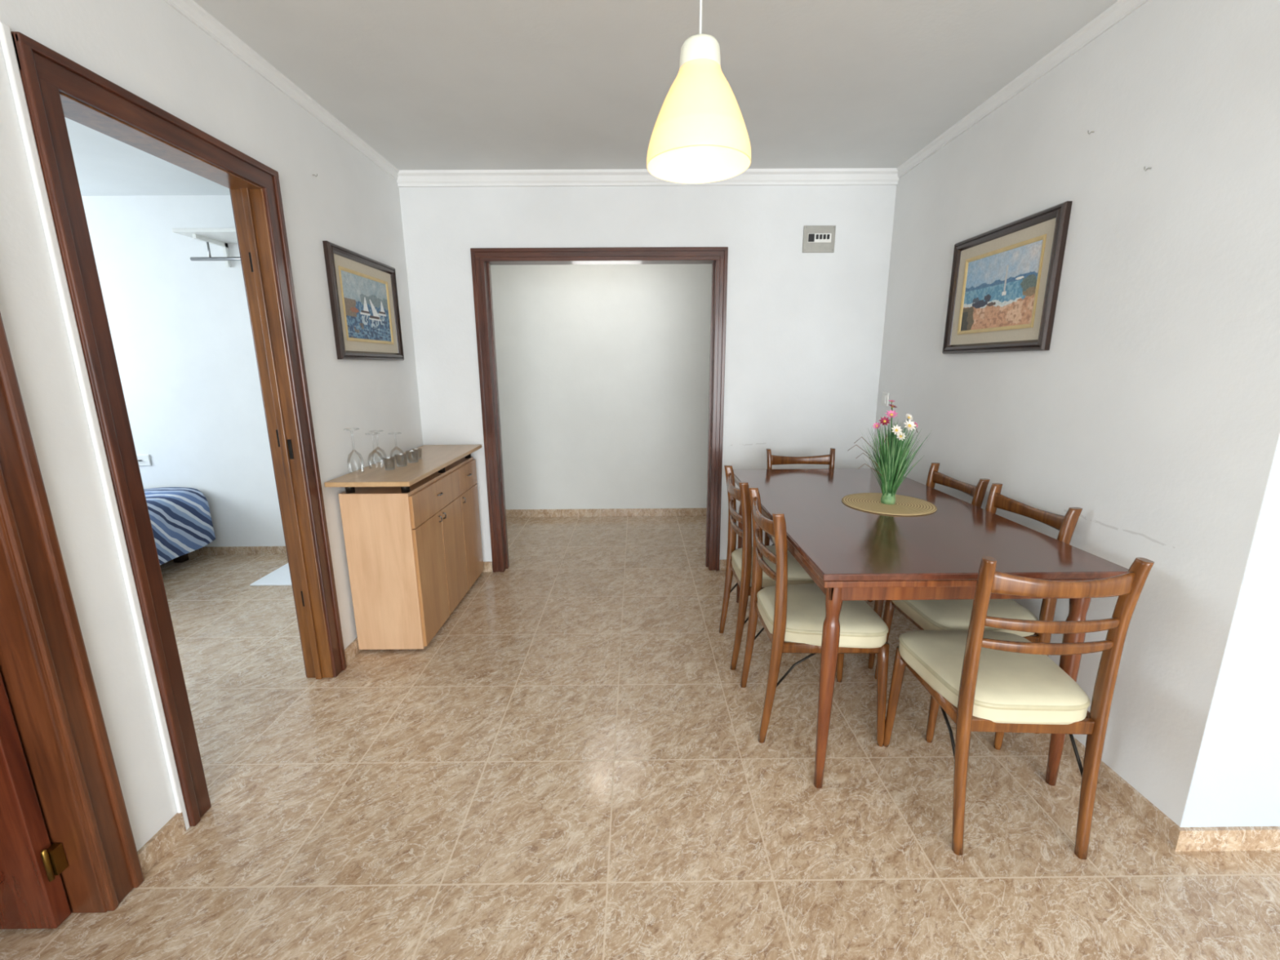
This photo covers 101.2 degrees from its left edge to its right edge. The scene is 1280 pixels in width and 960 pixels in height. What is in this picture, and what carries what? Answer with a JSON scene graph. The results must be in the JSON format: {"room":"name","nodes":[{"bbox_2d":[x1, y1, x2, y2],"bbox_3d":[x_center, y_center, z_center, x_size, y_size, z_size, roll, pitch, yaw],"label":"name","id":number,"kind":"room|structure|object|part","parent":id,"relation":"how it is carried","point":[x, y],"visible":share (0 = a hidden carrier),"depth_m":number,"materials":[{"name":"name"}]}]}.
{"room":"dining room","nodes":[
{"label":"dining room","id":0,"kind":"room"},
{"bbox_2d":[81,195,285,546],"bbox_3d":[-3.266,-0.656,3.732,3.522,2.463,0.100,0,12,0],"label":"wall","id":1,"kind":"structure","parent":0,"point":[180,328],"depth_m":3.64,"materials":[{"name":"white paint"}]},
{"bbox_2d":[136,454,151,466],"bbox_3d":[-3.594,-0.141,3.776,0.140,0.080,0.036,0,12,0],"label":"wall socket","id":2,"kind":"object","parent":1,"relation":"attached to","point":[143,460],"visible":0.63,"depth_m":3.78,"materials":[{"name":"white plastic"}]},
{"bbox_2d":[171,227,240,267],"bbox_3d":[-2.296,-1.475,3.351,1.130,0.172,0.310,0,12,0],"label":"shelf","id":3,"kind":"object","parent":1,"relation":"attached to","point":[221,237],"visible":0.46,"depth_m":3.30,"materials":[{"name":"white plastic"}]},
{"bbox_2d":[187,546,286,555],"bbox_3d":[-3.259,0.529,3.933,3.522,0.060,0.012,0,12,0],"label":"baseboard","id":4,"kind":"structure","parent":1,"relation":"attached to","point":[231,549],"depth_m":3.93,"materials":[{"name":"tile"}]},
{"bbox_2d":[0,0,423,851],"bbox_3d":[-1.428,0.122,0.107,0.100,2.463,6.579,0,12,0],"label":"wall","id":5,"kind":"structure","parent":0,"point":[148,49],"depth_m":1.49,"materials":[{"name":"white paint"}]},
{"bbox_2d":[0,672,71,928],"bbox_3d":[-1.815,0.135,1.106,0.762,2.002,0.050,0,12,0],"label":"door","id":6,"kind":"structure","parent":5,"relation":"in","point":[33,895],"depth_m":1.26,"materials":[{"name":"brown wood"}]},
{"bbox_2d":[0,312,144,913],"bbox_3d":[-1.422,0.167,0.752,0.142,2.100,0.940,0,12,0],"label":"door frame","id":7,"kind":"structure","parent":5,"relation":"attached to","point":[46,671],"depth_m":1.24,"materials":[{"name":"brown wood"}]},
{"bbox_2d":[0,22,189,831],"bbox_3d":[-1.380,0.033,1.368,0.012,2.100,0.020,0,12,0],"label":"trim","id":8,"kind":"structure","parent":5,"relation":"attached to","point":[6,37],"depth_m":1.31,"materials":[{"name":"white paint"}]},
{"bbox_2d":[10,31,346,826],"bbox_3d":[-1.435,-0.057,1.800,0.144,2.092,0.862,0,12,0],"label":"door frame","id":9,"kind":"structure","parent":5,"relation":"attached to","point":[56,87],"depth_m":1.58,"materials":[{"name":"brown wood"}]},
{"bbox_2d":[137,637,361,875],"bbox_3d":[-1.364,1.291,0.363,0.012,0.070,6.579,0,12,0],"label":"baseboard","id":10,"kind":"structure","parent":5,"relation":"attached to","point":[157,846],"depth_m":1.52,"materials":[{"name":"tile"}]},
{"bbox_2d":[163,0,399,180],"bbox_3d":[-1.369,-1.060,-0.150,0.033,0.043,6.579,0,12,0],"label":"trim","id":11,"kind":"structure","parent":5,"relation":"attached to","point":[193,11],"depth_m":1.97,"materials":[{"name":"white paint"}]},
{"bbox_2d":[322,240,404,360],"bbox_3d":[-1.385,-0.876,2.695,0.029,0.510,0.660,0,12,0],"label":"seascape painting","id":12,"kind":"object","parent":5,"relation":"attached to","point":[363,290],"visible":1,"depth_m":2.63,"materials":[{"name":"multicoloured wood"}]},
{"bbox_2d":[64,0,1118,195],"bbox_3d":[-0.413,-1.289,0.535,9.400,0.100,8.400,0,12,0],"label":"ceiling","id":13,"kind":"structure","parent":0,"point":[425,84],"depth_m":2.00,"materials":[{"name":"paint"}]},
{"bbox_2d":[646,0,751,183],"bbox_3d":[0.149,-1.102,1.296,0.268,0.597,0.268,0,12,0],"label":"pendant lamp","id":14,"kind":"object","parent":13,"relation":"hanging from","point":[700,135],"visible":1,"depth_m":1.26,"materials":[{"name":"yellow glass"}]},
{"bbox_3d":[0.150,-0.917,1.337,0.268,0.218,0.268,0,12,0],"label":"lamp shade","id":15,"kind":"part","parent":14,"relation":"part of","materials":[{"name":"yellow glass"}]},
{"bbox_3d":[0.148,-1.227,1.269,0.005,0.301,0.005,12,17,43],"label":"cord","id":16,"kind":"part","parent":14,"relation":"part of","materials":[{"name":"white plastic"}]},
{"bbox_2d":[490,263,711,509],"bbox_3d":[0.525,-0.885,4.673,4.080,2.463,0.100,0,12,0],"label":"wall","id":17,"kind":"structure","parent":0,"point":[603,370],"depth_m":4.62,"materials":[{"name":"paint"}]},
{"bbox_2d":[506,507,706,517],"bbox_3d":[0.523,0.295,4.873,3.900,0.070,0.012,0,12,0],"label":"baseboard","id":18,"kind":"structure","parent":17,"relation":"attached to","point":[688,511],"depth_m":4.86,"materials":[{"name":"tile"}]},
{"bbox_2d":[0,515,1279,959],"bbox_3d":[-0.397,1.215,1.081,9.400,0.100,8.400,0,12,0],"label":"floor","id":19,"kind":"structure","parent":0,"point":[574,765],"depth_m":1.65,"materials":[{"name":"tile"}]},
{"bbox_2d":[143,487,215,564],"bbox_3d":[-4.037,0.420,3.357,1.861,0.528,1.000,0,12,0],"label":"bed","id":20,"kind":"object","parent":19,"relation":"on","point":[181,522],"visible":0.16,"depth_m":3.63,"materials":[{"name":"blue fabric"}]},
{"bbox_2d":[249,563,291,586],"bbox_3d":[-2.132,0.616,3.618,0.730,0.012,0.520,0,12,0],"label":"rug","id":21,"kind":"object","parent":19,"relation":"on","point":[281,576],"visible":0.24,"depth_m":3.44,"materials":[{"name":"white fabric"}]},
{"bbox_2d":[324,444,483,649],"bbox_3d":[-1.196,0.318,2.932,0.371,0.874,1.112,0,12,0],"label":"sideboard","id":22,"kind":"object","parent":19,"relation":"on","point":[412,531],"visible":0.99,"depth_m":2.54,"materials":[{"name":"brown wood"}]},
{"bbox_2d":[343,427,364,473],"bbox_3d":[-1.341,-0.135,2.468,0.070,0.210,0.070,0,12,0],"label":"wine glass","id":23,"kind":"object","parent":22,"relation":"on","point":[359,455],"visible":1,"depth_m":2.48,"materials":[{"name":"white"}]},
{"bbox_2d":[364,432,383,468],"bbox_3d":[-1.302,-0.142,2.579,0.070,0.175,0.070,0,12,0],"label":"wine glass","id":24,"kind":"object","parent":22,"relation":"on","point":[367,433],"visible":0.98,"depth_m":2.60,"materials":[{"name":"white"}]},
{"bbox_2d":[368,430,386,465],"bbox_3d":[-1.332,-0.163,2.677,0.070,0.175,0.070,0,12,0],"label":"wine glass","id":25,"kind":"object","parent":22,"relation":"on","point":[377,447],"visible":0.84,"depth_m":2.69,"materials":[{"name":"white"}]},
{"bbox_2d":[382,456,395,470],"bbox_3d":[-1.221,-0.080,2.563,0.056,0.059,0.056,0,12,0],"label":"drinking glass","id":26,"kind":"object","parent":22,"relation":"on","point":[388,464],"visible":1,"depth_m":2.55,"materials":[{"name":"clear"}]},
{"bbox_2d":[387,431,404,456],"bbox_3d":[-1.273,-0.168,2.748,0.070,0.155,0.070,0,12,0],"label":"wine glass","id":27,"kind":"object","parent":22,"relation":"on","point":[395,447],"visible":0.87,"depth_m":2.76,"materials":[{"name":"white"}]},
{"bbox_2d":[394,453,407,466],"bbox_3d":[-1.202,-0.100,2.651,0.060,0.059,0.060,0,12,0],"label":"drinking glass","id":28,"kind":"object","parent":22,"relation":"on","point":[401,460],"visible":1,"depth_m":2.63,"materials":[{"name":"clear"}]},
{"bbox_2d":[324,444,481,487],"bbox_3d":[-1.198,-0.098,2.841,0.371,0.022,1.112,0,12,0],"label":"countertop","id":29,"kind":"structure","parent":22,"relation":"on","point":[435,458],"depth_m":2.55,"materials":[{"name":"brown wood"}]},
{"bbox_2d":[405,449,418,462],"bbox_3d":[-1.192,-0.123,2.758,0.064,0.059,0.064,0,12,0],"label":"drinking glass","id":30,"kind":"object","parent":22,"relation":"on","point":[413,456],"visible":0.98,"depth_m":2.74,"materials":[{"name":"white"}]},
{"bbox_2d":[409,448,422,459],"bbox_3d":[-1.213,-0.142,2.856,0.060,0.054,0.060,0,12,0],"label":"drinking glass","id":31,"kind":"object","parent":22,"relation":"on","point":[420,450],"visible":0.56,"depth_m":2.86,"materials":[{"name":"white"}]},
{"bbox_2d":[718,465,814,670],"bbox_3d":[0.637,0.398,2.492,0.455,0.882,0.428,0,12,0],"label":"dining chair","id":32,"kind":"object","parent":19,"relation":"on","point":[739,561],"visible":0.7,"depth_m":2.35,"materials":[{"name":"brown wood"}]},
{"bbox_3d":[0.431,0.032,2.410,0.048,0.065,0.370,0,12,0],"label":"crest rail","id":33,"kind":"part","parent":32,"relation":"part of","materials":[{"name":"brown wood"}]},
{"bbox_3d":[0.641,0.535,2.522,0.396,0.208,0.393,0,12,0],"label":"seat frame","id":34,"kind":"part","parent":32,"relation":"part of","materials":[{"name":"brown wood"}]},
{"bbox_3d":[0.656,0.402,2.493,0.415,0.095,0.428,0,12,0],"label":"seat","id":35,"kind":"part","parent":32,"relation":"part of","materials":[{"name":"beige plastic"}]},
{"bbox_2d":[764,448,835,546],"bbox_3d":[0.947,0.289,2.983,0.428,0.882,0.455,0,12,0],"label":"dining chair","id":36,"kind":"object","parent":19,"relation":"on","point":[771,460],"visible":0.22,"depth_m":3.10,"materials":[{"name":"brown wood"}]},
{"bbox_3d":[0.947,0.427,3.010,0.393,0.208,0.396,0,12,0],"label":"seat frame","id":37,"kind":"part","parent":36,"relation":"part of","materials":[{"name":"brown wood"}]},
{"bbox_3d":[0.943,-0.122,3.102,0.370,0.065,0.048,0,12,0],"label":"crest rail","id":38,"kind":"part","parent":36,"relation":"part of","materials":[{"name":"brown wood"}]},
{"bbox_2d":[740,486,888,746],"bbox_3d":[0.660,0.499,2.028,0.455,0.882,0.428,0,12,0],"label":"dining chair","id":39,"kind":"object","parent":19,"relation":"on","point":[792,616],"visible":0.93,"depth_m":1.88,"materials":[{"name":"brown wood"}]},
{"bbox_3d":[0.454,0.133,1.946,0.048,0.065,0.370,0,12,0],"label":"crest rail","id":40,"kind":"part","parent":39,"relation":"part of","materials":[{"name":"brown wood"}]},
{"bbox_3d":[0.665,0.636,2.058,0.396,0.208,0.393,0,12,0],"label":"seat frame","id":41,"kind":"part","parent":39,"relation":"part of","materials":[{"name":"brown wood"}]},
{"bbox_3d":[0.680,0.503,2.029,0.415,0.095,0.428,0,12,0],"label":"seat","id":42,"kind":"part","parent":39,"relation":"part of","materials":[{"name":"beige fabric"}]},
{"bbox_2d":[867,462,990,669],"bbox_3d":[1.271,0.388,2.520,0.455,0.882,0.428,0,12,0],"label":"dining chair","id":43,"kind":"object","parent":19,"relation":"on","point":[977,492],"visible":0.22,"depth_m":2.40,"materials":[{"name":"brown wood"}]},
{"bbox_3d":[1.473,0.019,2.441,0.048,0.065,0.370,0,12,0],"label":"crest rail","id":44,"kind":"part","parent":43,"relation":"part of","materials":[{"name":"brown wood"}]},
{"bbox_2d":[733,468,1128,788],"bbox_3d":[0.967,0.482,2.340,0.895,0.780,1.548,0,12,0],"label":"dining table","id":45,"kind":"object","parent":19,"relation":"on","point":[851,553],"visible":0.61,"depth_m":1.71,"materials":[{"name":"brown wood"}]},
{"bbox_2d":[841,493,937,515],"bbox_3d":[1.057,0.100,2.246,0.368,0.005,0.368,0,12,0],"label":"placemat","id":46,"kind":"object","parent":45,"relation":"on","point":[905,505],"visible":0.92,"depth_m":2.21,"materials":[{"name":"beige wicker"}]},
{"bbox_2d":[848,400,929,504],"bbox_3d":[1.043,-0.117,2.211,0.308,0.435,0.271,6,14,26],"label":"flower arrangement","id":47,"kind":"object","parent":46,"relation":"on","point":[892,460],"visible":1,"depth_m":2.17,"materials":[{"name":"green plant"}]},
{"bbox_2d":[874,483,1082,742],"bbox_3d":[1.275,0.489,2.057,0.455,0.882,0.428,-1,12,-2],"label":"dining chair","id":48,"kind":"object","parent":19,"relation":"on","point":[951,614],"visible":0.34,"depth_m":1.93,"materials":[{"name":"brown wood"}]},
{"bbox_3d":[1.256,0.493,2.057,0.415,0.095,0.428,-1,12,-2],"label":"seat","id":49,"kind":"part","parent":48,"relation":"part of","materials":[{"name":"beige fabric"}]},
{"bbox_3d":[1.272,0.626,2.087,0.396,0.208,0.393,-1,12,-2],"label":"seat frame","id":50,"kind":"part","parent":48,"relation":"part of","materials":[{"name":"brown wood"}]},
{"bbox_3d":[1.476,0.118,1.985,0.048,0.065,0.370,-1,12,-2],"label":"crest rail","id":51,"kind":"part","parent":48,"relation":"part of","materials":[{"name":"brown wood"}]},
{"bbox_2d":[883,555,1154,859],"bbox_3d":[1.085,0.587,1.613,0.428,0.882,0.455,0,12,3],"label":"dining chair","id":52,"kind":"object","parent":19,"relation":"on","point":[998,682],"visible":1,"depth_m":1.45,"materials":[{"name":"brown wood"}]},
{"bbox_3d":[1.086,0.587,1.633,0.428,0.095,0.415,0,12,3],"label":"seat","id":53,"kind":"part","parent":52,"relation":"part of","materials":[{"name":"beige fabric"}]},
{"bbox_3d":[1.086,0.723,1.646,0.393,0.208,0.396,0,12,3],"label":"seat frame","id":54,"kind":"part","parent":52,"relation":"part of","materials":[{"name":"brown wood"}]},
{"bbox_3d":[1.074,0.263,1.334,0.370,0.065,0.048,0,12,3],"label":"crest rail","id":55,"kind":"part","parent":52,"relation":"part of","materials":[{"name":"brown wood"}]},
{"bbox_2d":[399,185,896,565],"bbox_3d":[0.056,-0.601,3.379,3.118,2.463,0.100,0,12,0],"label":"wall","id":56,"kind":"structure","parent":0,"point":[804,331],"depth_m":3.21,"materials":[{"name":"white paint"}]},
{"bbox_2d":[470,246,728,572],"bbox_3d":[-0.236,-0.396,3.415,1.535,2.052,0.136,0,12,0],"label":"door frame","id":57,"kind":"structure","parent":56,"relation":"attached to","point":[482,259],"depth_m":3.27,"materials":[{"name":"brown wood"}]},
{"bbox_2d":[482,559,726,572],"bbox_3d":[0.064,0.580,3.579,2.918,0.070,0.012,0,12,0],"label":"baseboard","id":58,"kind":"structure","parent":56,"relation":"attached to","point":[487,566],"depth_m":3.57,"materials":[{"name":"tile"}]},
{"bbox_2d":[396,168,899,186],"bbox_3d":[0.050,-1.752,3.049,2.918,0.072,0.055,0,12,0],"label":"trim","id":59,"kind":"structure","parent":56,"relation":"attached to","point":[772,176],"depth_m":3.05,"materials":[{"name":"white paint"}]},
{"bbox_2d":[802,225,835,253],"bbox_3d":[1.070,-1.438,3.140,0.190,0.150,0.026,0,12,0],"label":"panel","id":60,"kind":"object","parent":56,"relation":"attached to","point":[816,238],"visible":1,"depth_m":3.14,"materials":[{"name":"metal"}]},
{"bbox_2d":[871,0,1279,826],"bbox_3d":[1.584,-0.374,2.296,0.120,2.463,2.136,0,12,0],"label":"wall","id":61,"kind":"structure","parent":0,"point":[1151,410],"depth_m":1.61,"materials":[{"name":"white paint"}]},
{"bbox_2d":[880,392,888,406],"bbox_3d":[1.510,-0.497,3.245,0.014,0.080,0.080,0,12,0],"label":"light switch","id":62,"kind":"object","parent":61,"relation":"attached to","point":[885,396],"visible":1,"depth_m":3.23,"materials":[{"name":"white plastic"}]},
{"bbox_2d":[942,200,1072,354],"bbox_3d":[1.505,-0.802,2.227,0.029,0.510,0.660,0,12,0],"label":"beach painting","id":63,"kind":"object","parent":61,"relation":"attached to","point":[1005,281],"visible":1,"depth_m":2.15,"materials":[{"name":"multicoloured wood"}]},
{"bbox_2d":[897,0,1149,177],"bbox_3d":[1.500,-1.555,2.037,0.033,0.043,2.137,0,12,0],"label":"trim","id":64,"kind":"structure","parent":61,"relation":"attached to","point":[1121,9],"depth_m":2.00,"materials":[{"name":"white paint"}]},
{"bbox_2d":[1044,733,1179,847],"bbox_3d":[1.525,0.796,2.550,0.012,0.070,2.137,0,12,0],"label":"baseboard","id":65,"kind":"structure","parent":61,"relation":"attached to","point":[1135,802],"depth_m":1.63,"materials":[{"name":"tile"}]},
{"bbox_2d":[1180,435,1279,826],"bbox_3d":[2.861,-0.169,1.318,2.659,2.463,0.120,0,12,0],"label":"wall","id":66,"kind":"structure","parent":0,"point":[1236,780],"depth_m":1.42,"materials":[{"name":"white paint"}]},
{"bbox_2d":[1170,826,1279,851],"bbox_3d":[2.863,1.014,1.508,2.672,0.070,0.012,0,12,0],"label":"baseboard","id":67,"kind":"structure","parent":66,"relation":"attached to","point":[1244,837],"depth_m":1.50,"materials":[{"name":"tile"}]}
]}

